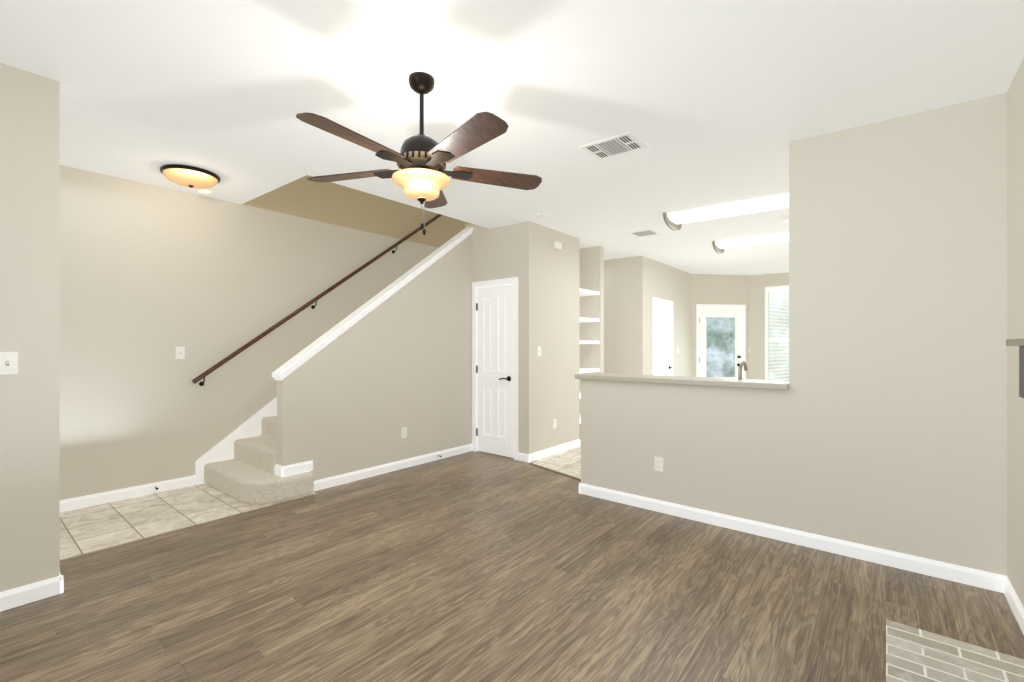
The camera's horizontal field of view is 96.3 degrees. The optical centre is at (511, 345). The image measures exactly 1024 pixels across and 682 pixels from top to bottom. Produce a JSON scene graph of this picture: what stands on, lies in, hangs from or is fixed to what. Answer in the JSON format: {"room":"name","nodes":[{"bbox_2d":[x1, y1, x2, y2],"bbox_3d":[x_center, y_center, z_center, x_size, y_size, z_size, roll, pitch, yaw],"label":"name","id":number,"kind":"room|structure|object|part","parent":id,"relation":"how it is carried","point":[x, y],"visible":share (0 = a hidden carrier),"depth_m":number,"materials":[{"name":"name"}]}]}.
{"room":"living room","nodes":[
{"label":"living room","id":0,"kind":"room"},
{"bbox_2d":[0,63,59,591],"bbox_3d":[-3.549,-0.095,1.146,0.120,2.830,3.450,0,0,39],"label":"wall","id":1,"kind":"structure","parent":0,"point":[30,323],"depth_m":2.36,"materials":[{"name":"beige paint"}]},
{"bbox_2d":[0,352,17,374],"bbox_3d":[-2.524,0.090,2.295,0.016,0.114,0.070,0,0,39],"label":"light switch","id":2,"kind":"object","parent":1,"relation":"attached to","point":[8,363],"visible":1,"depth_m":2.30,"materials":[{"name":"white plastic"}]},
{"bbox_2d":[0,573,63,611],"bbox_3d":[-3.493,1.275,1.109,0.014,0.090,3.464,0,0,39],"label":"baseboard","id":3,"kind":"structure","parent":1,"relation":"attached to","point":[23,595],"depth_m":2.36,"materials":[{"name":"white wood"}]},
{"bbox_2d":[60,483,316,559],"bbox_3d":[-3.889,1.345,2.443,1.265,0.050,5.270,0,0,39],"label":"floor","id":4,"kind":"structure","parent":0,"point":[89,529],"depth_m":3.53,"materials":[{"name":"beige tile"}]},
{"bbox_2d":[60,165,464,499],"bbox_3d":[-1.763,-0.830,5.955,0.120,4.300,13.400,0,0,39],"label":"wall","id":5,"kind":"structure","parent":0,"point":[152,277],"depth_m":4.29,"materials":[{"name":"beige paint"}]},
{"bbox_2d":[60,475,195,511],"bbox_3d":[-4.432,1.275,2.576,0.014,0.090,4.550,0,0,39],"label":"baseboard","id":6,"kind":"structure","parent":5,"relation":"attached to","point":[121,494],"depth_m":3.93,"materials":[{"name":"white wood"}]},
{"bbox_2d":[176,347,184,358],"bbox_3d":[-3.069,0.070,4.245,0.016,0.114,0.070,0,0,39],"label":"light switch","id":7,"kind":"object","parent":5,"relation":"attached to","point":[180,352],"visible":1,"depth_m":4.25,"materials":[{"name":"white plastic"}]},
{"bbox_2d":[195,397,276,484],"bbox_3d":[-1.694,-0.291,5.931,0.015,3.222,4.110,0,0,39],"label":"trim","id":8,"kind":"structure","parent":5,"relation":"attached to","point":[223,450],"depth_m":4.58,"materials":[{"name":"white wood"}]},
{"bbox_2d":[191,214,441,385],"bbox_3d":[-1.701,-1.128,5.859,0.095,3.037,4.094,0,0,39],"label":"handrail","id":9,"kind":"object","parent":5,"relation":"attached to","point":[203,375],"depth_m":5.05,"materials":[{"name":"brown wood"}]},
{"bbox_2d":[277,234,471,480],"bbox_3d":[-1.281,-0.057,4.877,0.120,2.754,2.320,0,0,39],"label":"wall","id":10,"kind":"structure","parent":0,"point":[360,393],"depth_m":4.81,"materials":[{"name":"beige paint"}]},
{"bbox_2d":[272,227,472,379],"bbox_3d":[-1.292,-0.587,4.863,0.164,1.777,2.353,0,0,39],"label":"trim","id":11,"kind":"structure","parent":10,"relation":"on","point":[291,365],"depth_m":4.57,"materials":[{"name":"white wood"}]},
{"bbox_2d":[276,444,471,491],"bbox_3d":[-1.233,1.180,4.829,0.014,0.280,2.334,0,0,39],"label":"baseboard","id":12,"kind":"structure","parent":10,"relation":"attached to","point":[282,471],"depth_m":4.55,"materials":[{"name":"white wood"}]},
{"bbox_2d":[401,427,406,438],"bbox_3d":[-1.157,0.940,4.926,0.009,0.114,0.070,0,0,39],"label":"outlet","id":13,"kind":"object","parent":10,"relation":"attached to","point":[403,432],"visible":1,"depth_m":4.92,"materials":[{"name":"white plastic"}]},
{"bbox_2d":[465,221,534,453],"bbox_3d":[-0.163,-0.095,5.540,1.015,2.830,0.120,0,0,39],"label":"wall","id":14,"kind":"structure","parent":0,"point":[504,252],"depth_m":5.25,"materials":[{"name":"beige paint"}]},
{"bbox_2d":[476,284,513,457],"bbox_3d":[-0.213,0.299,5.498,0.591,2.018,0.100,0,0,39],"label":"closet door","id":15,"kind":"structure","parent":14,"relation":"in","point":[495,370],"depth_m":5.50,"materials":[{"name":"white wood"}]},
{"bbox_2d":[472,277,517,459],"bbox_3d":[-0.174,0.269,5.538,0.724,2.102,0.136,0,0,39],"label":"trim","id":16,"kind":"structure","parent":14,"relation":"attached to","point":[498,282],"depth_m":5.55,"materials":[{"name":"white wood"}]},
{"bbox_2d":[0,451,1023,681],"bbox_3d":[-1.028,1.345,1.516,4.750,0.050,7.450,0,0,39],"label":"floor","id":17,"kind":"structure","parent":0,"point":[473,566],"depth_m":2.37,"materials":[{"name":"brown wood"}]},
{"bbox_2d":[204,416,313,503],"bbox_3d":[-1.287,-0.105,5.540,1.137,2.850,3.900,0,0,39],"label":"flight","id":18,"kind":"object","parent":17,"relation":"on","point":[246,474],"visible":0.17,"depth_m":4.05,"materials":[{"name":"carpet"}]},
{"bbox_2d":[528,463,580,480],"bbox_3d":[0.564,1.317,4.631,0.040,0.007,1.215,0,0,-37],"label":"threshold strip","id":19,"kind":"object","parent":17,"relation":"on","point":[567,475],"depth_m":4.77,"materials":[{"name":"brown"}]},
{"bbox_2d":[886,619,1023,681],"bbox_3d":[1.359,1.305,1.272,0.498,0.030,1.890,0,0,39],"label":"hearth","id":20,"kind":"object","parent":17,"relation":"on","point":[913,654],"visible":1,"depth_m":1.88,"materials":[{"name":"beige brick"}]},
{"bbox_2d":[1006,338,1023,397],"bbox_3d":[1.411,0.634,1.063,0.153,1.312,1.530,0,0,39],"label":"fireplace","id":21,"kind":"object","parent":20,"relation":"on","point":[1016,342],"visible":1,"depth_m":1.57,"materials":[{"name":"grey metal"}]},
{"bbox_2d":[0,0,1023,274],"bbox_3d":[0.441,-1.540,4.157,5.810,0.385,13.400,0,0,39],"label":"ceiling","id":22,"kind":"structure","parent":0,"point":[714,102],"depth_m":2.45,"materials":[{"name":"white paint"}]},
{"bbox_2d":[160,164,219,188],"bbox_3d":[-2.652,-1.362,3.789,0.410,0.122,0.410,0,0,39],"label":"light","id":23,"kind":"object","parent":22,"relation":"attached to","point":[189,176],"visible":1,"depth_m":3.68,"materials":[{"name":"beige glass"}]},
{"bbox_2d":[197,189,213,196],"bbox_3d":[-2.840,-1.410,4.250,0.133,0.038,0.133,0,0,39],"label":"smoke detector","id":24,"kind":"object","parent":22,"relation":"attached to","point":[206,192],"visible":1,"depth_m":4.21,"materials":[{"name":"white plastic"}]},
{"bbox_2d":[296,72,541,234],"bbox_3d":[-0.478,-0.987,2.344,1.287,0.798,1.267,0,0,39],"label":"ceiling fan","id":25,"kind":"object","parent":22,"relation":"hanging from","point":[421,159],"visible":1,"depth_m":2.29,"materials":[{"name":"brown wood"}]},
{"bbox_3d":[-0.469,-0.817,2.383,0.302,0.106,0.302,0,0,39],"label":"lamp shade","id":26,"kind":"part","parent":25,"relation":"part of","materials":[{"name":"white glass"}]},
{"bbox_3d":[-0.475,-0.737,2.453,0.026,0.297,0.026,0,0,39],"label":"pull chain","id":27,"kind":"part","parent":25,"relation":"part of","materials":[{"name":"silver metal"}]},
{"bbox_2d":[536,212,548,217],"bbox_3d":[0.324,-1.380,4.873,0.130,0.037,0.130,0,0,39],"label":"smoke detector","id":28,"kind":"object","parent":22,"relation":"attached to","point":[542,214],"visible":1,"depth_m":4.83,"materials":[{"name":"white plastic"}]},
{"bbox_2d":[580,132,647,160],"bbox_3d":[0.704,-1.373,3.181,0.369,0.013,0.291,0,0,39],"label":"ceiling vent","id":29,"kind":"object","parent":22,"relation":"in","point":[617,145],"visible":1,"depth_m":3.17,"materials":[{"name":"white metal"}]},
{"bbox_2d":[629,229,659,236],"bbox_3d":[1.642,-1.386,5.684,0.294,0.012,0.274,0,0,39],"label":"ceiling vent","id":30,"kind":"object","parent":22,"relation":"in","point":[650,232],"visible":1,"depth_m":5.69,"materials":[{"name":"white"}]},
{"bbox_2d":[663,194,788,230],"bbox_3d":[2.208,-1.308,4.590,1.221,0.141,0.518,0,0,39],"label":"fluorescent ceiling light","id":31,"kind":"object","parent":22,"relation":"attached to","point":[675,221],"visible":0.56,"depth_m":4.54,"materials":[{"name":"white plastic"}]},
{"bbox_2d":[712,233,788,253],"bbox_3d":[3.286,-1.308,5.880,1.220,0.141,0.518,0,0,39],"label":"fluorescent ceiling light","id":32,"kind":"object","parent":22,"relation":"attached to","point":[719,247],"visible":0.52,"depth_m":5.92,"materials":[{"name":"white plastic"}]},
{"bbox_2d":[781,216,788,221],"bbox_3d":[2.958,-1.351,4.922,0.127,0.036,0.127,0,0,39],"label":"smoke detector","id":33,"kind":"object","parent":22,"relation":"attached to","point":[784,219],"visible":0.58,"depth_m":4.90,"materials":[{"name":"white plastic"}]},
{"bbox_2d":[533,436,580,478],"bbox_3d":[2.850,1.345,6.644,5.220,0.050,6.500,0,0,39],"label":"floor","id":34,"kind":"structure","parent":0,"point":[568,462],"depth_m":5.16,"materials":[{"name":"beige tile"}]},
{"bbox_2d":[535,223,579,451],"bbox_3d":[0.531,-0.095,5.683,0.120,2.830,0.980,0,0,39],"label":"wall","id":35,"kind":"structure","parent":0,"point":[557,325],"depth_m":5.60,"materials":[{"name":"beige paint"}]},
{"bbox_2d":[537,346,540,355],"bbox_3d":[0.319,0.070,5.314,0.016,0.114,0.070,0,0,39],"label":"light switch","id":36,"kind":"object","parent":35,"relation":"attached to","point":[538,350],"visible":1,"depth_m":5.31,"materials":[{"name":"white plastic"}]},
{"bbox_2d":[524,439,579,462],"bbox_3d":[0.541,1.275,5.589,0.014,0.090,1.114,0,0,39],"label":"baseboard","id":37,"kind":"structure","parent":35,"relation":"attached to","point":[541,454],"depth_m":5.48,"materials":[{"name":"white wood"}]},
{"bbox_2d":[554,241,561,248],"bbox_3d":[0.559,-1.220,5.596,0.032,0.080,0.140,0,0,39],"label":"box","id":38,"kind":"object","parent":35,"relation":"attached to","point":[557,245],"visible":1,"depth_m":5.58,"materials":[{"name":"white plastic"}]},
{"bbox_2d":[580,246,603,435],"bbox_3d":[1.078,-0.095,6.670,0.520,2.830,0.100,0,0,39],"label":"wall","id":39,"kind":"structure","parent":0,"point":[592,276],"depth_m":6.55,"materials":[{"name":"beige paint"}]},
{"bbox_2d":[604,257,634,373],"bbox_3d":[1.407,-0.095,7.769,1.500,2.830,0.120,0,0,39],"label":"wall","id":40,"kind":"structure","parent":0,"point":[619,315],"depth_m":7.42,"materials":[{"name":"beige paint"}]},
{"bbox_2d":[635,256,691,376],"bbox_3d":[2.740,-0.095,8.121,0.120,2.830,2.350,0,0,39],"label":"wall","id":41,"kind":"structure","parent":0,"point":[656,279],"depth_m":7.81,"materials":[{"name":"beige paint"}]},
{"bbox_2d":[652,297,672,375],"bbox_3d":[2.531,0.269,7.853,0.136,2.102,0.914,0,0,39],"label":"door frame","id":42,"kind":"structure","parent":41,"relation":"attached to","point":[662,301],"depth_m":7.74,"materials":[{"name":"white wood"}]},
{"bbox_2d":[654,302,671,375],"bbox_3d":[2.571,0.299,7.813,0.100,2.018,0.781,0,0,39],"label":"door","id":43,"kind":"structure","parent":41,"relation":"in","point":[662,339],"depth_m":7.82,"materials":[{"name":"white wood"}]},
{"bbox_2d":[692,274,749,378],"bbox_3d":[4.120,-0.095,9.114,1.362,2.830,0.120,0,0,-6],"label":"wall","id":44,"kind":"structure","parent":0,"point":[720,289],"depth_m":9.05,"materials":[{"name":"beige paint"}]},
{"bbox_2d":[699,308,741,378],"bbox_3d":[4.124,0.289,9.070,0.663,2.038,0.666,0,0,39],"label":"door","id":45,"kind":"structure","parent":44,"relation":"in","point":[720,342],"depth_m":9.06,"materials":[{"name":"white"}]},
{"bbox_2d":[696,304,745,378],"bbox_3d":[4.121,0.259,9.106,1.024,2.122,0.136,0,0,-6],"label":"door frame","id":46,"kind":"structure","parent":44,"relation":"attached to","point":[698,306],"depth_m":9.05,"materials":[{"name":"white wood"}]},
{"bbox_2d":[750,273,788,379],"bbox_3d":[5.770,-0.095,8.340,2.600,2.830,0.120,0,0,39],"label":"wall","id":47,"kind":"structure","parent":0,"point":[759,284],"depth_m":9.00,"materials":[{"name":"beige paint"}]},
{"bbox_2d":[765,285,788,380],"bbox_3d":[5.388,-0.105,8.600,1.140,2.060,0.100,0,0,39],"label":"window","id":48,"kind":"structure","parent":47,"relation":"in","point":[766,325],"depth_m":8.87,"materials":[{"name":"white"}]},
{"bbox_2d":[769,288,788,379],"bbox_3d":[5.391,-0.115,8.604,1.010,1.930,0.040,0,0,39],"label":"window blinds","id":49,"kind":"object","parent":48,"relation":"attached to","point":[774,290],"visible":0.35,"depth_m":8.81,"materials":[{"name":"white plastic"}]},
{"bbox_2d":[581,92,1006,575],"bbox_3d":[1.667,-0.095,3.318,2.610,2.830,0.130,0,0,39],"label":"wall","id":50,"kind":"structure","parent":0,"point":[881,422],"depth_m":2.79,"materials":[{"name":"beige paint"}]},
{"bbox_2d":[654,456,662,471],"bbox_3d":[1.164,0.944,3.638,0.070,0.114,0.009,0,0,39],"label":"outlet","id":51,"kind":"object","parent":50,"relation":"attached to","point":[658,463],"visible":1,"depth_m":3.63,"materials":[{"name":"white plastic"}]},
{"bbox_2d":[575,373,788,389],"bbox_3d":[1.301,0.279,3.691,1.641,0.042,0.355,0,0,39],"label":"countertop","id":52,"kind":"structure","parent":50,"relation":"on","point":[735,383],"depth_m":3.48,"materials":[{"name":"beige stone"}]},
{"bbox_2d":[738,360,747,378],"bbox_3d":[1.809,0.264,3.538,0.104,0.292,0.223,0,0,39],"label":"kitchen faucet","id":53,"kind":"object","parent":52,"relation":"on","point":[742,363],"visible":0.52,"depth_m":3.50,"materials":[{"name":"silver metal"}]},
{"bbox_2d":[579,483,999,591],"bbox_3d":[1.623,1.275,3.274,2.624,0.090,0.034,0,0,39],"label":"baseboard","id":54,"kind":"structure","parent":50,"relation":"attached to","point":[960,574],"depth_m":2.97,"materials":[{"name":"white wood"}]},
{"bbox_2d":[1007,58,1023,606],"bbox_3d":[2.646,-0.095,2.358,0.120,2.830,13.400,0,0,39],"label":"wall","id":55,"kind":"structure","parent":0,"point":[1015,328],"depth_m":2.28,"materials":[{"name":"beige paint"}]},
{"bbox_2d":[1000,575,1023,634],"bbox_3d":[2.376,1.275,2.133,0.014,0.090,0.730,0,0,39],"label":"baseboard","id":56,"kind":"structure","parent":55,"relation":"attached to","point":[1006,587],"depth_m":2.27,"materials":[{"name":"white wood"}]},
{"bbox_3d":[0.711,-0.095,6.536,0.120,2.830,0.570,0,0,39],"label":"wall","id":57,"kind":"structure","parent":0,"visible":0},
{"bbox_2d":[580,288,599,423],"bbox_3d":[0.910,0.145,6.375,0.388,1.794,0.566,0,0,39],"label":"shelves","id":58,"kind":"object","parent":57,"relation":"attached to","point":[584,292],"visible":0.33,"depth_m":6.29,"materials":[{"name":"white wood"}]}
]}

